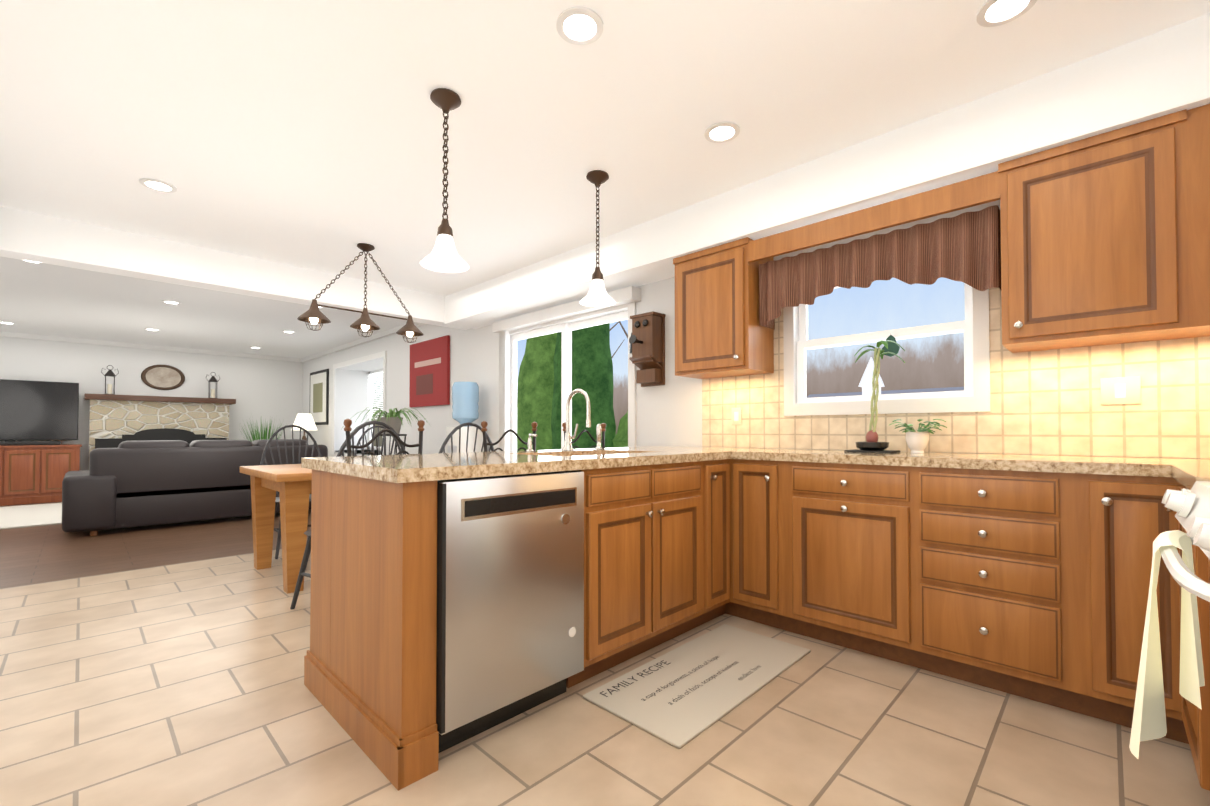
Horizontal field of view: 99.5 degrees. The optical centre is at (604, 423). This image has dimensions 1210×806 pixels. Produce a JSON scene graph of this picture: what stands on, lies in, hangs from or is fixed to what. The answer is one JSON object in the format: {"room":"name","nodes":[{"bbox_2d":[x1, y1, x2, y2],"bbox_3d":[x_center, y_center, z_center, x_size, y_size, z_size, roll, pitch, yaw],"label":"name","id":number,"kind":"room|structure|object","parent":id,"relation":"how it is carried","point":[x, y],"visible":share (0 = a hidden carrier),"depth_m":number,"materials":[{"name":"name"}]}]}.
{"room":"kitchen","nodes":[
{"label":"kitchen","id":0,"kind":"room"},
{"bbox_2d":[0,336,302,470],"bbox_3d":[-7.833,-0.074,8.492,0.120,2.480,5.000,-1,-1,44],"label":"wall","id":1,"kind":"structure","parent":0,"point":[260,391],"depth_m":8.77,"materials":[{"name":"white paint"}]},
{"bbox_2d":[0,331,300,361],"bbox_3d":[-7.769,-1.280,8.456,0.050,0.070,4.890,-1,-1,44],"label":"crown molding","id":2,"kind":"structure","parent":1,"relation":"attached to","point":[3,334],"depth_m":8.48,"materials":[{"name":"white wood"}]},
{"bbox_2d":[141,365,184,389],"bbox_3d":[-7.511,-0.780,8.720,0.030,0.435,0.572,-1,-1,44],"label":"plaque","id":3,"kind":"object","parent":1,"relation":"attached to","point":[163,377],"visible":1,"depth_m":8.71,"materials":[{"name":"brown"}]},
{"bbox_2d":[0,502,310,588],"bbox_3d":[-5.361,1.165,6.494,6.420,0.058,5.870,-1,-1,44],"label":"floor","id":4,"kind":"structure","parent":0,"point":[39,554],"depth_m":4.55,"materials":[{"name":"brown wood"}]},
{"bbox_2d":[0,503,61,528],"bbox_3d":[-6.588,1.133,6.835,2.350,0.012,3.000,-1,-1,44],"label":"rug","id":5,"kind":"object","parent":4,"relation":"on","point":[29,515],"depth_m":6.20,"materials":[{"name":"white carpet"}]},
{"bbox_2d":[0,444,81,505],"bbox_3d":[-8.535,0.732,7.291,0.530,0.830,1.520,-1,-1,44],"label":"tv stand","id":6,"kind":"object","parent":4,"relation":"on","point":[31,474],"visible":0.92,"depth_m":7.33,"materials":[{"name":"brown wood"}]},
{"bbox_2d":[0,379,78,445],"bbox_3d":[-8.520,-0.155,7.242,0.300,0.939,1.510,-1,-1,44],"label":"screen","id":7,"kind":"object","parent":6,"relation":"on","point":[38,410],"visible":1,"depth_m":7.51,"materials":[{"name":"black"}]},
{"bbox_2d":[84,393,235,453],"bbox_3d":[-7.268,0.363,8.471,0.700,1.605,1.890,-1,-1,44],"label":"fireplace","id":8,"kind":"object","parent":4,"relation":"on","point":[115,421],"visible":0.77,"depth_m":8.37,"materials":[{"name":"stone"}]},
{"bbox_2d":[101,365,118,394],"bbox_3d":[-7.843,-0.683,8.120,0.120,0.474,0.206,-1,-1,44],"label":"lantern sconce","id":9,"kind":"object","parent":8,"relation":"on","point":[109,386],"visible":0.96,"depth_m":8.10,"materials":[{"name":"grey metal"}]},
{"bbox_2d":[206,372,219,397],"bbox_3d":[-6.927,-0.668,9.056,0.120,0.474,0.206,-1,-1,44],"label":"lantern sconce","id":10,"kind":"object","parent":8,"relation":"on","point":[212,379],"visible":0.96,"depth_m":9.04,"materials":[{"name":"grey metal"}]},
{"bbox_2d":[62,439,327,535],"bbox_3d":[-4.677,0.661,6.050,1.030,0.930,2.360,-1,-1,44],"label":"sofa","id":11,"kind":"object","parent":4,"relation":"on","point":[126,484],"visible":0.73,"depth_m":5.41,"materials":[{"name":"grey leather"}]},
{"bbox_2d":[239,418,287,441],"bbox_3d":[-6.180,0.506,9.305,0.777,1.347,0.799,-1,-1,44],"label":"grass plant","id":12,"kind":"object","parent":4,"relation":"on","point":[258,436],"visible":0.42,"depth_m":9.25,"materials":[{"name":"green plant"}]},
{"bbox_2d":[343,406,430,454],"bbox_3d":[-2.352,0.472,5.586,0.837,1.294,0.884,-1,-1,44],"label":"potted plant","id":13,"kind":"object","parent":4,"relation":"on","point":[394,421],"visible":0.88,"depth_m":5.47,"materials":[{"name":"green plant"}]},
{"bbox_3d":[-5.257,0.864,8.951,0.500,0.620,0.500,-1,-1,44],"label":"side table","id":14,"kind":"object","parent":4,"relation":"on","visible":0},
{"bbox_2d":[291,414,316,440],"bbox_3d":[-5.257,0.193,8.962,0.400,0.719,0.400,-1,-1,44],"label":"table lamp","id":15,"kind":"object","parent":14,"relation":"on","point":[305,421],"visible":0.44,"depth_m":8.86,"materials":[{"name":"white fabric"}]},
{"bbox_2d":[343,360,382,452],"bbox_3d":[-3.696,-0.074,8.460,2.240,2.480,0.500,-1,-1,44],"label":"wall","id":16,"kind":"structure","parent":0,"point":[355,390],"depth_m":9.14,"materials":[{"name":"white paint"}]},
{"bbox_2d":[0,549,1209,805],"bbox_3d":[-0.574,1.097,2.421,6.120,0.060,3.740,-1,-1,44],"label":"floor","id":17,"kind":"structure","parent":0,"point":[176,685],"depth_m":1.73,"materials":[{"name":"beige tile"}]},
{"bbox_2d":[239,464,311,593],"bbox_3d":[-1.725,0.713,4.183,1.060,0.765,1.900,-1,-1,44],"label":"dining table","id":18,"kind":"object","parent":17,"relation":"on","point":[291,484],"visible":0.42,"depth_m":3.31,"materials":[{"name":"brown wood"}]},
{"bbox_2d":[260,425,321,558],"bbox_3d":[-2.654,0.557,4.451,0.488,1.093,0.529,-1,-1,44],"label":"dining chair","id":19,"kind":"object","parent":17,"relation":"on","point":[277,501],"visible":0.33,"depth_m":4.52,"materials":[{"name":"grey paint"}]},
{"bbox_2d":[290,421,405,609],"bbox_3d":[-1.499,0.533,3.032,0.488,1.093,0.531,-1,-1,34],"label":"dining chair","id":20,"kind":"object","parent":17,"relation":"on","point":[302,574],"visible":0.25,"depth_m":2.96,"materials":[{"name":"grey paint"}]},
{"bbox_2d":[354,425,401,455],"bbox_3d":[-2.122,0.566,4.994,0.488,1.093,0.529,-1,-1,44],"label":"dining chair","id":21,"kind":"object","parent":17,"relation":"on","point":[365,432],"visible":0.27,"depth_m":5.14,"materials":[{"name":"grey paint"}]},
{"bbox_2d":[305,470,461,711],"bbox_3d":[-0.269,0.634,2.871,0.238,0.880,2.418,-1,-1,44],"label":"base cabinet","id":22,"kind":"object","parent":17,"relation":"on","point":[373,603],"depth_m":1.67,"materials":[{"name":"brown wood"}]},
{"bbox_2d":[301,446,736,477],"bbox_3d":[-0.147,0.172,2.738,0.670,0.040,2.448,-1,-1,44],"label":"countertop","id":23,"kind":"structure","parent":22,"relation":"on","point":[351,466],"depth_m":2.12,"materials":[{"name":"beige stone"}]},
{"bbox_2d":[526,434,537,451],"bbox_3d":[-0.386,0.103,2.716,0.080,0.096,0.040,-1,-1,44],"label":"soap dispenser","id":24,"kind":"object","parent":23,"relation":"on","point":[529,449],"visible":0.98,"depth_m":2.72,"materials":[{"name":"silver metal"}]},
{"bbox_2d":[562,389,590,449],"bbox_3d":[-0.144,-0.020,2.886,0.216,0.346,0.102,-1,-1,44],"label":"faucet","id":25,"kind":"object","parent":23,"relation":"on","point":[567,442],"visible":1,"depth_m":2.90,"materials":[{"name":"silver metal"}]},
{"bbox_2d":[595,424,601,448],"bbox_3d":[-0.037,0.081,3.102,0.044,0.152,0.044,-1,-1,44],"label":"sprayer","id":26,"kind":"object","parent":23,"relation":"on","point":[598,432],"visible":0.98,"depth_m":3.09,"materials":[{"name":"silver metal"}]},
{"bbox_2d":[343,419,424,455],"bbox_3d":[-1.065,0.524,2.673,0.422,1.097,0.444,-1,-1,44],"label":"bar stool","id":27,"kind":"object","parent":17,"relation":"on","point":[347,423],"visible":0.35,"depth_m":2.77,"materials":[{"name":"black metal"}]},
{"bbox_2d":[446,382,483,452],"bbox_3d":[-1.495,0.337,5.469,0.300,1.560,0.308,-1,-1,44],"label":"water cooler","id":28,"kind":"object","parent":17,"relation":"on","point":[465,401],"visible":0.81,"depth_m":5.37,"materials":[{"name":"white plastic"}]},
{"bbox_2d":[439,422,493,452],"bbox_3d":[-1.090,0.543,3.635,0.488,1.093,0.529,-1,-1,44],"label":"dining chair","id":29,"kind":"object","parent":17,"relation":"on","point":[449,436],"visible":0.19,"depth_m":3.45,"materials":[{"name":"grey paint"}]},
{"bbox_2d":[481,421,537,451],"bbox_3d":[-0.491,0.533,3.259,0.422,1.097,0.444,-1,-1,44],"label":"bar stool","id":30,"kind":"object","parent":17,"relation":"on","point":[484,424],"visible":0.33,"depth_m":3.35,"materials":[{"name":"black metal"}]},
{"bbox_2d":[436,471,583,752],"bbox_3d":[-0.503,0.624,1.982,0.608,0.872,0.594,-1,-1,44],"label":"dishwasher","id":31,"kind":"object","parent":17,"relation":"on","point":[510,596],"visible":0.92,"depth_m":1.73,"materials":[{"name":"silver metal"}]},
{"bbox_2d":[562,422,605,448],"bbox_3d":[-0.016,0.541,3.745,0.422,1.097,0.444,-1,-1,44],"label":"bar stool","id":32,"kind":"object","parent":17,"relation":"on","point":[603,426],"visible":0.25,"depth_m":3.93,"materials":[{"name":"black metal"}]},
{"bbox_2d":[509,458,708,687],"bbox_3d":[-0.013,0.628,2.510,0.630,0.880,0.832,-1,-1,44],"label":"base cabinet","id":33,"kind":"object","parent":17,"relation":"on","point":[646,524],"depth_m":2.25,"materials":[{"name":"brown wood"}]},
{"bbox_2d":[365,448,772,485],"bbox_3d":[0.178,0.167,2.420,0.240,0.040,2.448,-1,-1,44],"label":"countertop","id":34,"kind":"structure","parent":33,"relation":"on","point":[395,472],"depth_m":1.78,"materials":[{"name":"beige stone"}]},
{"bbox_2d":[583,624,810,748],"bbox_3d":[0.436,1.057,2.182,0.460,0.012,1.030,-1,-1,44],"label":"kitchen mat","id":35,"kind":"object","parent":17,"relation":"on","point":[686,719],"visible":1,"depth_m":2.07,"materials":[{"name":"beige fabric"}]},
{"bbox_2d":[600,660,669,696],"bbox_3d":[0.133,1.049,2.117,0.043,0.001,0.403,-1,-1,44],"label":"lettering","id":36,"kind":"object","parent":35,"relation":"on","point":[633,678],"visible":1,"depth_m":2.11,"materials":[{"name":"grey paint"}]},
{"bbox_2d":[641,656,718,700],"bbox_3d":[0.325,1.049,2.124,0.033,0.001,0.529,-1,-1,44],"label":"lettering","id":37,"kind":"object","parent":35,"relation":"on","point":[678,679],"visible":1,"depth_m":2.07,"materials":[{"name":"grey paint"}]},
{"bbox_2d":[668,661,738,704],"bbox_3d":[0.412,1.048,2.083,0.033,0.001,0.492,-1,-1,44],"label":"lettering","id":38,"kind":"object","parent":35,"relation":"on","point":[701,682],"visible":1,"depth_m":2.05,"materials":[{"name":"grey paint"}]},
{"bbox_2d":[738,666,757,679],"bbox_3d":[0.607,1.050,2.160,0.025,0.001,0.174,-1,-1,44],"label":"lettering","id":39,"kind":"object","parent":35,"relation":"on","point":[748,673],"visible":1,"depth_m":2.15,"materials":[{"name":"grey paint"}]},
{"bbox_2d":[709,458,732,620],"bbox_3d":[0.374,0.635,2.905,0.630,0.880,0.274,-1,-1,44],"label":"base cabinet","id":40,"kind":"object","parent":17,"relation":"on","point":[720,469],"depth_m":2.71,"materials":[{"name":"brown wood"}]},
{"bbox_2d":[733,458,784,629],"bbox_3d":[0.997,0.635,2.891,0.320,0.880,0.618,-1,-1,44],"label":"base cabinet","id":41,"kind":"object","parent":17,"relation":"on","point":[758,483],"depth_m":2.66,"materials":[{"name":"brown wood"}]},
{"bbox_2d":[785,458,916,666],"bbox_3d":[1.315,0.629,2.580,0.570,0.880,0.618,-1,-1,44],"label":"base cabinet","id":42,"kind":"object","parent":17,"relation":"on","point":[851,527],"depth_m":2.34,"materials":[{"name":"brown wood"}]},
{"bbox_2d":[917,462,1080,713],"bbox_3d":[1.698,0.623,2.206,0.500,0.880,0.618,-1,-1,44],"label":"base cabinet","id":43,"kind":"object","parent":17,"relation":"on","point":[1023,576],"depth_m":1.96,"materials":[{"name":"brown wood"}]},
{"bbox_2d":[733,450,1209,473],"bbox_3d":[1.710,0.163,2.194,2.266,0.040,0.628,-1,-1,44],"label":"countertop","id":44,"kind":"structure","parent":43,"relation":"on","point":[1051,462],"depth_m":2.04,"materials":[{"name":"beige stone"}]},
{"bbox_2d":[844,340,904,452],"bbox_3d":[1.416,-0.139,2.671,0.264,0.577,0.181,-1,-1,44],"label":"bamboo plant","id":45,"kind":"object","parent":44,"relation":"on","point":[872,444],"visible":1,"depth_m":2.66,"materials":[{"name":"green plant"}]},
{"bbox_2d":[889,419,946,452],"bbox_3d":[1.559,0.063,2.561,0.246,0.171,0.201,-1,-1,44],"label":"potted plant","id":46,"kind":"object","parent":44,"relation":"on","point":[917,441],"visible":1,"depth_m":2.53,"materials":[{"name":"white ceramic"}]},
{"bbox_2d":[1077,470,1188,743],"bbox_3d":[1.973,0.619,1.937,0.270,0.880,0.618,-1,-1,44],"label":"base cabinet","id":47,"kind":"object","parent":17,"relation":"on","point":[1123,512],"depth_m":1.73,"materials":[{"name":"brown wood"}]},
{"bbox_2d":[1159,481,1209,601],"bbox_3d":[1.333,0.469,0.720,0.740,1.100,0.754,-1,-1,44],"label":"range","id":48,"kind":"object","parent":17,"relation":"on","point":[1191,507],"visible":0.83,"depth_m":0.96,"materials":[{"name":"white metal"}]},
{"bbox_2d":[1129,530,1204,758],"bbox_3d":[1.187,0.457,1.084,0.250,0.436,0.101,1,-1,-40],"label":"towel","id":49,"kind":"object","parent":48,"relation":"hanging from","point":[1149,719],"visible":0.94,"depth_m":1.07,"materials":[{"name":"beige fabric"}]},
{"bbox_2d":[1168,473,1209,791],"bbox_3d":[1.859,0.607,1.191,0.661,0.880,0.645,-1,-1,44],"label":"base cabinet","id":50,"kind":"object","parent":17,"relation":"on","point":[1196,720],"depth_m":1.29,"materials":[{"name":"brown wood"}]},
{"bbox_2d":[1172,465,1209,486],"bbox_3d":[1.845,0.147,1.191,0.671,0.040,0.615,-1,-1,44],"label":"countertop","id":51,"kind":"structure","parent":50,"relation":"on","point":[1191,474],"depth_m":1.38,"materials":[{"name":"beige stone"}]},
{"bbox_2d":[0,0,1209,357],"bbox_3d":[-3.173,-1.411,4.396,12.540,0.060,5.870,-1,-1,44],"label":"ceiling","id":52,"kind":"structure","parent":0,"point":[308,134],"depth_m":2.36,"materials":[{"name":"white paint"}]},
{"bbox_2d":[0,321,15,324],"bbox_3d":[-7.984,-1.336,6.842,0.170,0.008,0.170,-1,-1,44],"label":"recessed light","id":53,"kind":"object","parent":52,"relation":"in","point":[7,323],"visible":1,"depth_m":6.85,"materials":[{"name":"white"}]},
{"bbox_2d":[19,259,44,263],"bbox_3d":[-4.845,-1.377,4.331,0.170,0.008,0.170,-1,-1,44],"label":"recessed light","id":54,"kind":"object","parent":52,"relation":"in","point":[32,261],"visible":0.21,"depth_m":4.38,"materials":[{"name":"white"}]},
{"bbox_2d":[144,328,159,330],"bbox_3d":[-6.433,-1.329,7.283,0.170,0.008,0.170,-1,-1,44],"label":"recessed light","id":55,"kind":"object","parent":52,"relation":"in","point":[150,329],"visible":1,"depth_m":7.27,"materials":[{"name":"white"}]},
{"bbox_2d":[139,178,176,192],"bbox_3d":[-2.631,-1.399,3.019,0.170,0.008,0.170,-1,-1,44],"label":"recessed light","id":56,"kind":"object","parent":52,"relation":"in","point":[157,185],"visible":0.98,"depth_m":3.02,"materials":[{"name":"white"}]},
{"bbox_2d":[162,300,180,303],"bbox_3d":[-4.861,-1.354,5.745,0.170,0.008,0.170,-1,-1,44],"label":"recessed light","id":57,"kind":"object","parent":52,"relation":"in","point":[170,302],"visible":1,"depth_m":5.74,"materials":[{"name":"white"}]},
{"bbox_2d":[0,206,470,329],"bbox_3d":[-2.762,-1.238,4.600,0.200,0.280,3.500,-1,-1,44],"label":"beam","id":58,"kind":"structure","parent":52,"relation":"attached to","point":[31,236],"depth_m":4.00,"materials":[{"name":"white paint"}]},
{"bbox_2d":[297,243,423,342],"bbox_3d":[-1.871,-1.028,4.005,0.216,0.716,0.936,-1,-1,44],"label":"pendant chandelier","id":59,"kind":"object","parent":52,"relation":"hanging from","point":[313,314],"visible":1,"depth_m":3.98,"materials":[{"name":"brown metal"}]},
{"bbox_2d":[420,88,468,272],"bbox_3d":[-0.692,-1.049,2.222,0.204,0.734,0.204,-1,-1,44],"label":"pendant light","id":60,"kind":"object","parent":52,"relation":"hanging from","point":[443,256],"visible":1,"depth_m":2.21,"materials":[{"name":"white glass"}]},
{"bbox_2d":[556,6,602,44],"bbox_3d":[-0.090,-1.418,1.835,0.170,0.008,0.170,-1,-1,44],"label":"recessed light","id":61,"kind":"object","parent":52,"relation":"in","point":[578,25],"visible":1,"depth_m":1.83,"materials":[{"name":"white"}]},
{"bbox_2d":[580,170,615,306],"bbox_3d":[-0.042,-1.042,2.901,0.204,0.724,0.204,-1,-1,44],"label":"pendant light","id":62,"kind":"object","parent":52,"relation":"hanging from","point":[597,295],"visible":1,"depth_m":2.88,"materials":[{"name":"white glass"}]},
{"bbox_2d":[704,122,739,142],"bbox_3d":[0.568,-1.408,2.486,0.170,0.008,0.170,-1,-1,44],"label":"recessed light","id":63,"kind":"object","parent":52,"relation":"in","point":[721,132],"visible":1,"depth_m":2.48,"materials":[{"name":"white plastic"}]},
{"bbox_2d":[976,0,1036,26],"bbox_3d":[1.371,-1.420,1.749,0.170,0.008,0.170,-1,-1,44],"label":"recessed light","id":64,"kind":"object","parent":52,"relation":"in","point":[992,13],"visible":1,"depth_m":1.76,"materials":[{"name":"white"}]},
{"bbox_2d":[302,200,1197,458],"bbox_3d":[-1.603,-0.115,5.980,12.540,2.480,0.120,-1,-1,44],"label":"wall","id":65,"kind":"structure","parent":0,"point":[669,412],"depth_m":5.61,"materials":[{"name":"white paint"}]},
{"bbox_2d":[309,369,328,424],"bbox_3d":[-5.305,-0.468,9.496,1.000,1.000,0.032,-1,-1,44],"label":"picture frame","id":66,"kind":"object","parent":65,"relation":"attached to","point":[319,398],"visible":0.91,"depth_m":9.41,"materials":[{"name":"black"}]},
{"bbox_2d":[332,351,386,454],"bbox_3d":[-3.748,-0.260,8.409,2.200,1.550,0.630,-1,-1,44],"label":"bay window","id":67,"kind":"structure","parent":65,"relation":"in","point":[383,371],"depth_m":8.90,"materials":[{"name":"white wood"}]},
{"bbox_2d":[301,322,424,361],"bbox_3d":[-3.843,-1.286,8.072,6.200,0.070,0.050,-1,-1,44],"label":"crown molding","id":68,"kind":"structure","parent":65,"relation":"attached to","point":[385,333],"depth_m":8.08,"materials":[{"name":"white wood"}]},
{"bbox_2d":[409,335,449,406],"bbox_3d":[-2.233,-0.632,6.489,1.000,0.830,0.039,-1,-1,44],"label":"picture","id":69,"kind":"object","parent":65,"relation":"attached to","point":[429,372],"visible":1,"depth_m":6.42,"materials":[{"name":"red"}]},
{"bbox_2d":[492,286,640,450],"bbox_3d":[-0.402,0.025,4.725,1.930,2.160,0.230,-1,-1,44],"label":"door","id":70,"kind":"structure","parent":65,"relation":"in","point":[629,297],"depth_m":4.76,"materials":[{"name":"white wood"}]},
{"bbox_2d":[629,311,664,386],"bbox_3d":[0.266,-0.559,3.893,0.288,0.540,0.256,-1,-1,44],"label":"wall phone","id":71,"kind":"object","parent":65,"relation":"attached to","point":[647,345],"visible":1,"depth_m":3.86,"materials":[{"name":"brown wood"}]},
{"bbox_2d":[673,237,773,378],"bbox_3d":[0.754,-0.709,3.330,0.548,0.780,0.377,-1,-1,44],"label":"upper cabinet","id":72,"kind":"object","parent":65,"relation":"attached to","point":[720,331],"visible":0.98,"depth_m":3.18,"materials":[{"name":"brown wood"}]},
{"bbox_2d":[783,283,989,415],"bbox_3d":[1.539,-0.490,2.900,1.040,0.880,0.138,-1,-1,44],"label":"window","id":73,"kind":"structure","parent":65,"relation":"in","point":[974,395],"depth_m":2.76,"materials":[{"name":"white wood"}]},
{"bbox_2d":[882,335,899,356],"bbox_3d":[1.561,-0.427,2.799,0.090,0.130,0.006,-1,-1,44],"label":"hanging ornament","id":74,"kind":"object","parent":73,"relation":"hanging from","point":[893,347],"visible":0.88,"depth_m":2.79,"materials":[{"name":"green"}]},
{"bbox_2d":[702,288,1209,458],"bbox_3d":[1.720,-0.405,2.643,2.874,1.109,0.008,-1,-1,44],"label":"backsplash","id":75,"kind":"structure","parent":65,"relation":"attached to","point":[1045,402],"depth_m":2.36,"materials":[{"name":"beige tile"}]},
{"bbox_2d":[731,408,741,424],"bbox_3d":[0.883,-0.046,3.444,0.075,0.115,0.007,-1,-1,44],"label":"electrical outlet plate","id":76,"kind":"object","parent":75,"relation":"attached to","point":[736,416],"visible":1,"depth_m":3.44,"materials":[{"name":"beige plastic"}]},
{"bbox_2d":[1100,376,1140,404],"bbox_3d":[2.184,-0.137,2.173,0.120,0.115,0.007,-1,-1,44],"label":"electrical outlet plate","id":77,"kind":"object","parent":75,"relation":"attached to","point":[1120,390],"visible":1,"depth_m":2.17,"materials":[{"name":"beige plastic"}]},
{"bbox_2d":[998,104,1209,352],"bbox_3d":[2.186,-0.732,1.889,1.140,0.780,0.436,-1,-1,44],"label":"upper cabinet","id":78,"kind":"object","parent":65,"relation":"attached to","point":[1105,238],"visible":1,"depth_m":1.89,"materials":[{"name":"brown wood"}]},
{"bbox_2d":[747,171,999,262],"bbox_3d":[1.283,-1.025,2.635,1.195,0.120,0.028,-1,-1,44],"label":"valance board","id":79,"kind":"object","parent":78,"relation":"attached to","point":[976,191],"visible":0.93,"depth_m":2.53,"materials":[{"name":"brown wood"}]},
{"bbox_2d":[759,205,1000,329],"bbox_3d":[1.399,-0.782,2.750,1.155,0.372,0.245,-1,-1,44],"label":"valance curtain","id":80,"kind":"object","parent":79,"relation":"hanging from","point":[965,247],"visible":1,"depth_m":2.56,"materials":[{"name":"fabric"}]},
{"bbox_2d":[445,13,1209,328],"bbox_3d":[-0.581,-1.265,2.467,5.900,0.295,3.500,-1,-1,44],"label":"soffit","id":81,"kind":"structure","parent":0,"point":[1158,74],"depth_m":2.46,"materials":[{"name":"white paint"}]},
{"label":"outside","id":82,"kind":"structure","parent":0,"visible":0},
{"bbox_2d":[517,277,964,433],"bbox_3d":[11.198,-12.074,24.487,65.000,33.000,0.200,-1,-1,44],"label":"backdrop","id":83,"kind":"structure","parent":82,"point":[936,361],"depth_m":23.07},
{"bbox_3d":[3.716,1.649,16.612,65.000,0.100,21.200,-1,-1,44],"label":"ground","id":84,"kind":"structure","parent":82,"visible":0},
{"bbox_2d":[517,321,627,450],"bbox_3d":[0.602,-3.636,17.773,10.602,10.507,7.510,-1,-1,44],"label":"trees","id":85,"kind":"object","parent":84,"relation":"on","point":[539,392],"visible":0.27,"depth_m":14.37,"materials":[{"name":"green plant"}]},
{"bbox_2d":[806,357,963,397],"bbox_3d":[12.184,-0.423,18.296,9.800,4.100,5.600,-1,-1,44],"label":"houses","id":86,"kind":"structure","parent":84,"relation":"on","point":[865,383],"depth_m":18.97,"materials":[{"name":"beige"}]}
]}

